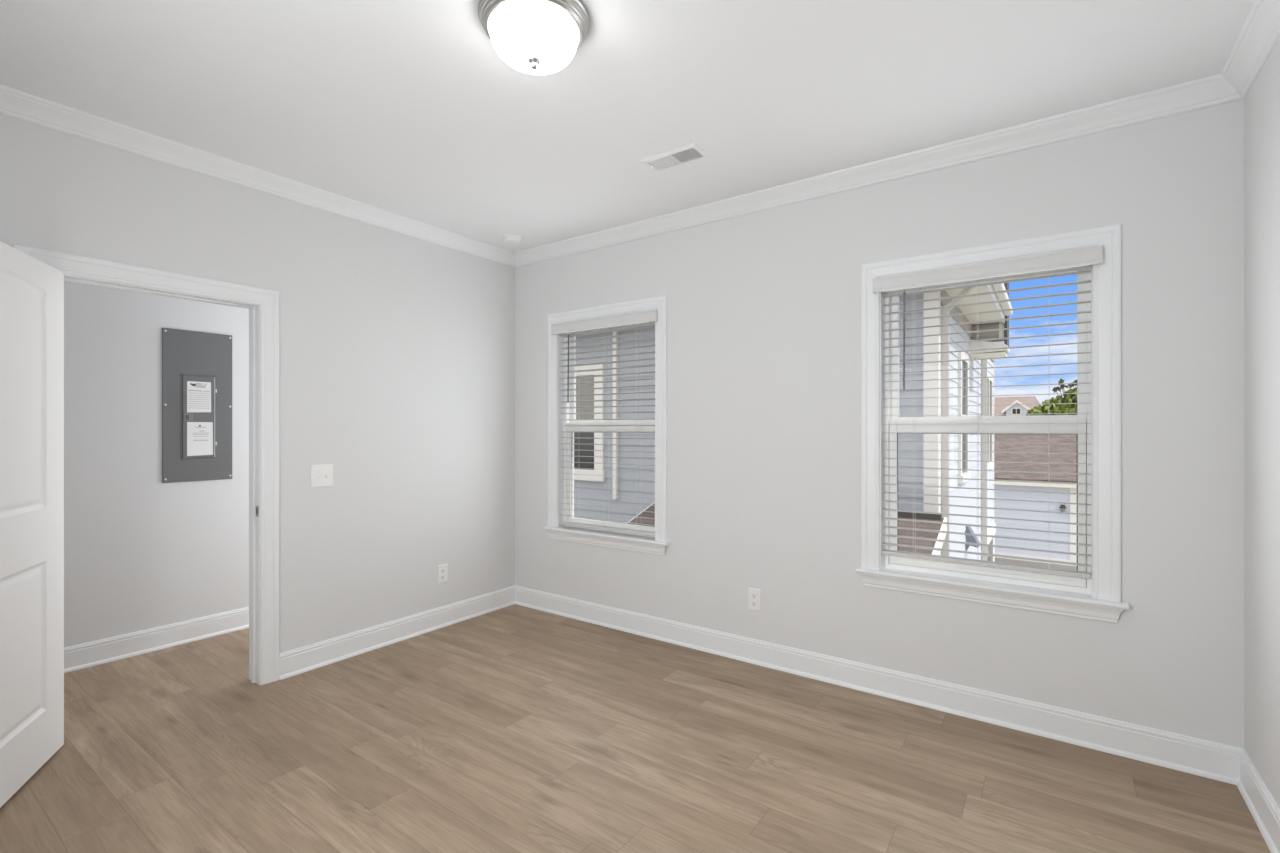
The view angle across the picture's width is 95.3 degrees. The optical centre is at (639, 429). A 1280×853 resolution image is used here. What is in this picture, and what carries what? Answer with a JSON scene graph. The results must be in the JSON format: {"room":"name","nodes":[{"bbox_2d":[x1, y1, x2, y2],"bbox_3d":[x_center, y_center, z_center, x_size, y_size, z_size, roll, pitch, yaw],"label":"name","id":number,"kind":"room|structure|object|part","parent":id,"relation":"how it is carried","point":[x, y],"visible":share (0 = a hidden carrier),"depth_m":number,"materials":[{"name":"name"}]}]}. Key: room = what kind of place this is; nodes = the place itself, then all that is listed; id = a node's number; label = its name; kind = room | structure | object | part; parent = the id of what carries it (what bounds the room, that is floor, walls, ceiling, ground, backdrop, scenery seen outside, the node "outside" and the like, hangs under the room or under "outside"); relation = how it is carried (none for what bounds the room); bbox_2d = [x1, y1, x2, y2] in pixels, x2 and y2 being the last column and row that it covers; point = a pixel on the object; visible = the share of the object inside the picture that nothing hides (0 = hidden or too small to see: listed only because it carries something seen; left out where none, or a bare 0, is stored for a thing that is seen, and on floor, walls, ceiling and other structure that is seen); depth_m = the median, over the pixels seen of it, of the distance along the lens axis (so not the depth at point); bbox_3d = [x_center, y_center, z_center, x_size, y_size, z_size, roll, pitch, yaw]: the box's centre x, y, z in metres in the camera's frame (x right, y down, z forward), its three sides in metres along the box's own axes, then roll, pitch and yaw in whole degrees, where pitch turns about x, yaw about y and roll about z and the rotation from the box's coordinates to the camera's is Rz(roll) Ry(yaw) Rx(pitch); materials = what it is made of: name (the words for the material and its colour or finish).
{"room":"empty bedroom","nodes":[
{"label":"empty bedroom","id":0,"kind":"room"},
{"bbox_2d":[64,281,248,646],"bbox_3d":[-2.985,0.034,3.784,0.100,2.803,3.680,0,0,35],"label":"wall","id":1,"kind":"structure","parent":0,"point":[142,552],"depth_m":3.57,"materials":[{"name":"paint"}]},
{"bbox_2d":[64,607,248,672],"bbox_3d":[-2.934,1.306,3.748,0.026,0.138,3.680,0,0,35],"label":"baseboard","id":2,"kind":"structure","parent":1,"relation":"attached to","point":[89,654],"depth_m":3.62,"materials":[{"name":"paint"}]},
{"bbox_2d":[162,328,231,482],"bbox_3d":[-2.887,-0.151,3.818,0.021,0.978,0.383,0,0,35],"label":"breaker panel","id":3,"kind":"object","parent":1,"relation":"attached to","point":[187,355],"visible":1,"depth_m":3.79,"materials":[{"name":"grey metal"}]},
{"bbox_3d":[-2.885,-0.080,3.817,0.006,0.535,0.177,0,0,35],"label":"panel door","id":4,"kind":"part","parent":3,"relation":"part of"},
{"bbox_2d":[187,381,210,411],"bbox_3d":[-2.881,-0.210,3.814,0.001,0.202,0.132,0,0,35],"label":"paper notice","id":5,"kind":"object","parent":3,"relation":"attached to","point":[198,393],"visible":1,"depth_m":3.81,"materials":[{"name":"white paper"}]},
{"bbox_2d":[187,422,212,455],"bbox_3d":[-2.878,0.063,3.818,0.001,0.220,0.142,0,0,35],"label":"paper notice","id":6,"kind":"object","parent":3,"relation":"attached to","point":[199,434],"visible":1,"depth_m":3.81,"materials":[{"name":"white paper"}]},
{"bbox_2d":[0,114,514,653],"bbox_3d":[-2.107,0.004,3.161,0.125,2.743,3.680,0,0,35],"label":"wall","id":7,"kind":"structure","parent":0,"point":[397,350],"depth_m":3.53,"materials":[{"name":"paint"}]},
{"bbox_2d":[0,241,63,807],"bbox_3d":[-2.340,0.342,2.148,0.171,2.035,0.818,0,0,-24],"label":"door","id":8,"kind":"structure","parent":7,"relation":"in","point":[31,290],"depth_m":2.28,"materials":[{"name":"paint"}]},
{"bbox_2d":[13,244,278,684],"bbox_3d":[-2.335,0.308,2.839,0.162,2.134,1.004,0,0,35],"label":"door frame","id":9,"kind":"structure","parent":7,"relation":"attached to","point":[262,304],"depth_m":3.15,"materials":[{"name":"paint"}]},
{"bbox_2d":[0,84,514,267],"bbox_3d":[-2.024,-1.324,3.102,0.077,0.088,3.680,0,0,35],"label":"crown molding","id":10,"kind":"structure","parent":7,"relation":"attached to","point":[14,103],"depth_m":2.94,"materials":[{"name":"paint"}]},
{"bbox_2d":[311,464,332,487],"bbox_3d":[-1.849,0.271,3.401,0.017,0.131,0.126,0,0,35],"label":"light switch","id":11,"kind":"object","parent":7,"relation":"attached to","point":[321,475],"visible":1,"depth_m":3.40,"materials":[{"name":"plastic"}]},
{"bbox_2d":[279,585,514,679],"bbox_3d":[-1.481,1.306,3.911,0.026,0.138,1.732,0,0,35],"label":"baseboard","id":12,"kind":"structure","parent":7,"relation":"attached to","point":[300,660],"depth_m":3.71,"materials":[{"name":"paint"}]},
{"bbox_2d":[438,564,447,583],"bbox_3d":[-1.376,1.009,4.074,0.009,0.127,0.079,0,0,35],"label":"wall outlet","id":13,"kind":"object","parent":7,"relation":"attached to","point":[442,569],"visible":1,"depth_m":4.07,"materials":[{"name":"plastic"}]},
{"bbox_2d":[0,0,1254,252],"bbox_3d":[-0.835,-1.418,2.258,5.375,0.100,4.020,0,0,35],"label":"ceiling","id":14,"kind":"structure","parent":0,"point":[410,109],"depth_m":2.31,"materials":[{"name":"paint"}]},
{"bbox_2d":[502,234,521,244],"bbox_3d":[-0.909,-1.345,4.144,0.136,0.045,0.136,0,0,35],"label":"smoke detector","id":15,"kind":"object","parent":14,"relation":"attached to","point":[513,239],"visible":1,"depth_m":4.10,"materials":[{"name":"plastic"}]},
{"bbox_2d":[478,0,588,74],"bbox_3d":[-0.351,-1.281,1.936,0.362,0.172,0.362,0,0,35],"label":"ceiling light","id":16,"kind":"object","parent":14,"relation":"attached to","point":[535,37],"visible":1,"depth_m":1.86,"materials":[{"name":"white glass"}]},
{"bbox_2d":[640,143,710,171],"bbox_3d":[0.177,-1.357,2.940,0.318,0.020,0.160,0,0,35],"label":"ceiling vent","id":17,"kind":"object","parent":14,"relation":"in","point":[692,152],"visible":1,"depth_m":2.93,"materials":[{"name":"metal"}]},
{"bbox_2d":[672,148,701,162],"bbox_3d":[0.234,-1.361,2.899,0.129,0.004,0.112,0,0,35],"label":"grille","id":18,"kind":"object","parent":17,"relation":"attached to","point":[682,155],"depth_m":2.90,"materials":[{"name":"metal"}]},
{"bbox_2d":[0,604,1270,852],"bbox_3d":[-0.835,1.405,2.258,5.375,0.060,3.680,0,0,35],"label":"floor","id":19,"kind":"structure","parent":0,"point":[514,728],"depth_m":2.39,"materials":[{"name":"brown wood"}]},
{"bbox_2d":[515,99,1243,748],"bbox_3d":[0.280,0.034,3.827,5.375,2.803,0.170,0,0,35],"label":"wall","id":20,"kind":"structure","parent":0,"point":[764,306],"depth_m":2.98,"materials":[{"name":"paint"}]},
{"bbox_2d":[543,296,669,555],"bbox_3d":[-0.224,-0.022,4.144,1.102,1.691,0.197,0,0,35],"label":"window","id":21,"kind":"structure","parent":20,"relation":"in","point":[656,545],"depth_m":4.20,"materials":[{"name":"paint"}]},
{"bbox_2d":[551,309,657,536],"bbox_3d":[-0.251,-0.035,4.106,0.932,1.492,0.106,0,0,35],"label":"window blind","id":22,"kind":"object","parent":21,"relation":"attached to","point":[636,318],"visible":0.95,"depth_m":4.10,"materials":[{"name":"plastic"}]},
{"bbox_3d":[-0.238,0.700,4.127,0.862,0.022,0.052,0,0,35],"label":"rail","id":23,"kind":"part","parent":22,"relation":"part of","materials":[{"name":"white plastic"}]},
{"bbox_3d":[-0.009,-0.017,3.964,0.002,1.416,0.056,0,0,35],"label":"ladder cord","id":24,"kind":"part","parent":22,"relation":"part of","materials":[{"name":"white fabric"}]},
{"bbox_3d":[-0.194,-0.020,4.189,0.880,1.520,0.088,0,0,35],"label":"vinyl frame","id":25,"kind":"part","parent":21,"relation":"part of","materials":[{"name":"white plastic"}]},
{"bbox_3d":[-0.208,0.328,4.162,0.824,0.752,0.034,0,0,35],"label":"sash","id":26,"kind":"part","parent":21,"relation":"part of","materials":[{"name":"white plastic"}]},
{"bbox_3d":[-0.186,-0.377,4.192,0.824,0.734,0.026,0,0,35],"label":"sash","id":27,"kind":"part","parent":21,"relation":"part of","materials":[{"name":"white plastic"}]},
{"bbox_2d":[748,588,760,610],"bbox_3d":[0.674,1.003,3.438,0.079,0.127,0.009,0,0,35],"label":"wall outlet","id":28,"kind":"object","parent":20,"relation":"attached to","point":[754,595],"visible":1,"depth_m":3.43,"materials":[{"name":"plastic"}]},
{"bbox_2d":[514,73,1241,267],"bbox_3d":[0.653,-1.324,3.411,4.085,0.088,0.077,0,0,35],"label":"crown molding","id":29,"kind":"structure","parent":20,"relation":"attached to","point":[1214,90],"depth_m":2.86,"materials":[{"name":"paint"}]},
{"bbox_2d":[515,585,1242,784],"bbox_3d":[0.667,1.306,3.432,4.085,0.138,0.026,0,0,35],"label":"baseboard","id":30,"kind":"structure","parent":20,"relation":"attached to","point":[1196,756],"depth_m":2.87,"materials":[{"name":"paint"}]},
{"bbox_2d":[856,224,1128,622],"bbox_3d":[1.638,-0.022,2.822,1.102,1.691,0.197,0,0,35],"label":"window","id":31,"kind":"structure","parent":20,"relation":"in","point":[1098,598],"depth_m":2.68,"materials":[{"name":"paint"}]},
{"bbox_2d":[872,245,1102,578],"bbox_3d":[1.610,-0.064,2.784,0.932,1.434,0.106,0,0,35],"label":"window blind","id":32,"kind":"object","parent":31,"relation":"attached to","point":[1089,256],"visible":1,"depth_m":2.75,"materials":[{"name":"plastic"}]},
{"bbox_3d":[1.624,0.642,2.805,0.862,0.022,0.052,0,0,35],"label":"rail","id":33,"kind":"part","parent":32,"relation":"part of","materials":[{"name":"white plastic"}]},
{"bbox_3d":[1.653,0.328,2.840,0.824,0.752,0.034,0,0,35],"label":"sash","id":34,"kind":"part","parent":31,"relation":"part of","materials":[{"name":"white plastic"}]},
{"bbox_3d":[1.668,-0.020,2.867,0.880,1.520,0.088,0,0,35],"label":"vinyl frame","id":35,"kind":"part","parent":31,"relation":"part of","materials":[{"name":"white plastic"}]},
{"bbox_3d":[1.675,-0.377,2.871,0.824,0.734,0.026,0,0,35],"label":"sash","id":36,"kind":"part","parent":31,"relation":"part of","materials":[{"name":"white plastic"}]},
{"bbox_2d":[1244,37,1279,807],"bbox_3d":[1.316,0.034,0.731,0.100,2.803,3.680,0,0,35],"label":"wall","id":37,"kind":"structure","parent":0,"point":[1262,101],"depth_m":2.06,"materials":[{"name":"paint"}]},
{"bbox_2d":[1221,0,1279,98],"bbox_3d":[1.244,-1.324,0.782,0.077,0.088,3.680,0,0,35],"label":"crown molding","id":38,"kind":"structure","parent":37,"relation":"attached to","point":[1260,32],"depth_m":2.01,"materials":[{"name":"paint"}]},
{"bbox_2d":[1237,749,1279,852],"bbox_3d":[1.265,1.306,0.767,0.026,0.138,3.680,0,0,35],"label":"baseboard","id":39,"kind":"structure","parent":37,"relation":"attached to","point":[1261,804],"depth_m":2.03,"materials":[{"name":"paint"}]},
{"bbox_3d":[1.259,1.366,0.771,0.012,0.019,3.652,0,0,35],"label":"shoe moulding","id":40,"kind":"part","parent":39,"relation":"part of","materials":[{"name":"paint"}]},
{"label":"outside","id":41,"kind":"structure","parent":0,"visible":0},
{"bbox_3d":[34.035,4.095,53.955,120.000,0.200,119.000,0,0,35],"label":"ground","id":42,"kind":"structure","parent":41,"visible":0},
{"bbox_2d":[574,283,1012,561],"bbox_3d":[0.790,0.470,10.560,10.031,7.050,8.100,0,0,35],"label":"neighboring house","id":43,"kind":"structure","parent":42,"relation":"on","point":[937,442],"depth_m":7.85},
{"bbox_3d":[-0.976,0.258,8.640,0.815,0.655,0.004,0,0,35],"label":"pane","id":44,"kind":"part","parent":43,"relation":"part of","materials":[{"name":"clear glass"}]},
{"bbox_3d":[-0.976,-0.457,8.640,0.815,0.655,0.004,0,0,35],"label":"pane","id":45,"kind":"part","parent":43,"relation":"part of","materials":[{"name":"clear glass"}]},
{"bbox_3d":[4.090,-0.525,7.395,0.004,0.680,0.560,0,0,35],"label":"pane","id":46,"kind":"part","parent":43,"relation":"part of","materials":[{"name":"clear glass"}]},
{"bbox_3d":[4.090,0.215,7.395,0.004,0.680,0.560,0,0,35],"label":"pane","id":47,"kind":"part","parent":43,"relation":"part of","materials":[{"name":"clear glass"}]},
{"bbox_2d":[965,526,979,550],"bbox_3d":[4.407,1.455,7.722,0.166,0.360,0.200,0,0,35],"label":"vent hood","id":48,"kind":"object","parent":43,"relation":"attached to","point":[968,538],"depth_m":7.67,"materials":[{"name":"grey metal"}]},
{"bbox_3d":[6.127,2.945,10.272,0.015,2.100,1.150,0,0,35],"label":"doorway","id":49,"kind":"part","parent":43,"relation":"part of","materials":[{"name":"glass"}]},
{"bbox_3d":[6.053,-0.520,10.159,0.004,0.690,1.140,0,0,35],"label":"pane","id":50,"kind":"part","parent":43,"relation":"part of","materials":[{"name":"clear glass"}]},
{"bbox_3d":[6.228,2.895,10.384,0.060,2.200,1.850,0,0,35],"label":"doorway trim","id":51,"kind":"part","parent":43,"relation":"part of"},
{"bbox_2d":[994,396,1039,415],"bbox_3d":[24.821,0.810,44.952,12.000,6.370,8.350,0,0,35],"label":"house","id":52,"kind":"structure","parent":42,"relation":"on","point":[1000,407],"depth_m":41.66,"materials":[{"name":"white"}]},
{"bbox_3d":[25.517,-1.205,39.558,0.440,0.360,0.020,0,0,35],"label":"dormer pane","id":53,"kind":"part","parent":52,"relation":"part of","materials":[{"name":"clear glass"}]},
{"bbox_2d":[994,434,1076,570],"bbox_3d":[10.713,1.905,21.065,8.450,4.180,6.640,0,0,35],"label":"garage","id":54,"kind":"structure","parent":42,"relation":"on","point":[1022,442],"depth_m":17.05,"materials":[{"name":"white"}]},
{"bbox_3d":[8.904,3.755,18.694,7.845,0.160,0.040,0,0,35],"label":"trim","id":55,"kind":"part","parent":54,"relation":"part of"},
{"bbox_2d":[1059,505,1066,511],"bbox_3d":[11.909,2.250,16.426,0.200,0.230,0.220,0,0,35],"label":"wall lantern","id":56,"kind":"object","parent":54,"relation":"attached to","point":[1062,508],"visible":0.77,"depth_m":16.38,"materials":[{"name":"metal"}]},
{"bbox_2d":[1026,397,1075,415],"bbox_3d":[20.661,1.186,29.672,2.903,5.622,2.010,0,0,35],"label":"tree","id":57,"kind":"object","parent":42,"relation":"on","point":[1049,406],"visible":0.18,"depth_m":29.37,"materials":[{"name":"green plant"}]},
{"bbox_2d":[1052,379,1076,397],"bbox_3d":[26.984,0.385,36.862,1.916,7.222,0.942,0,0,35],"label":"tree","id":58,"kind":"object","parent":42,"relation":"on","point":[1062,386],"visible":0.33,"depth_m":36.89,"materials":[{"name":"green plant"}]},
{"bbox_2d":[1056,388,1076,414],"bbox_3d":[25.217,0.786,32.670,3.765,6.421,2.538,0,0,35],"label":"tree","id":59,"kind":"object","parent":42,"relation":"on","point":[1068,398],"visible":0.09,"depth_m":32.95,"materials":[{"name":"green plant"}]}
]}

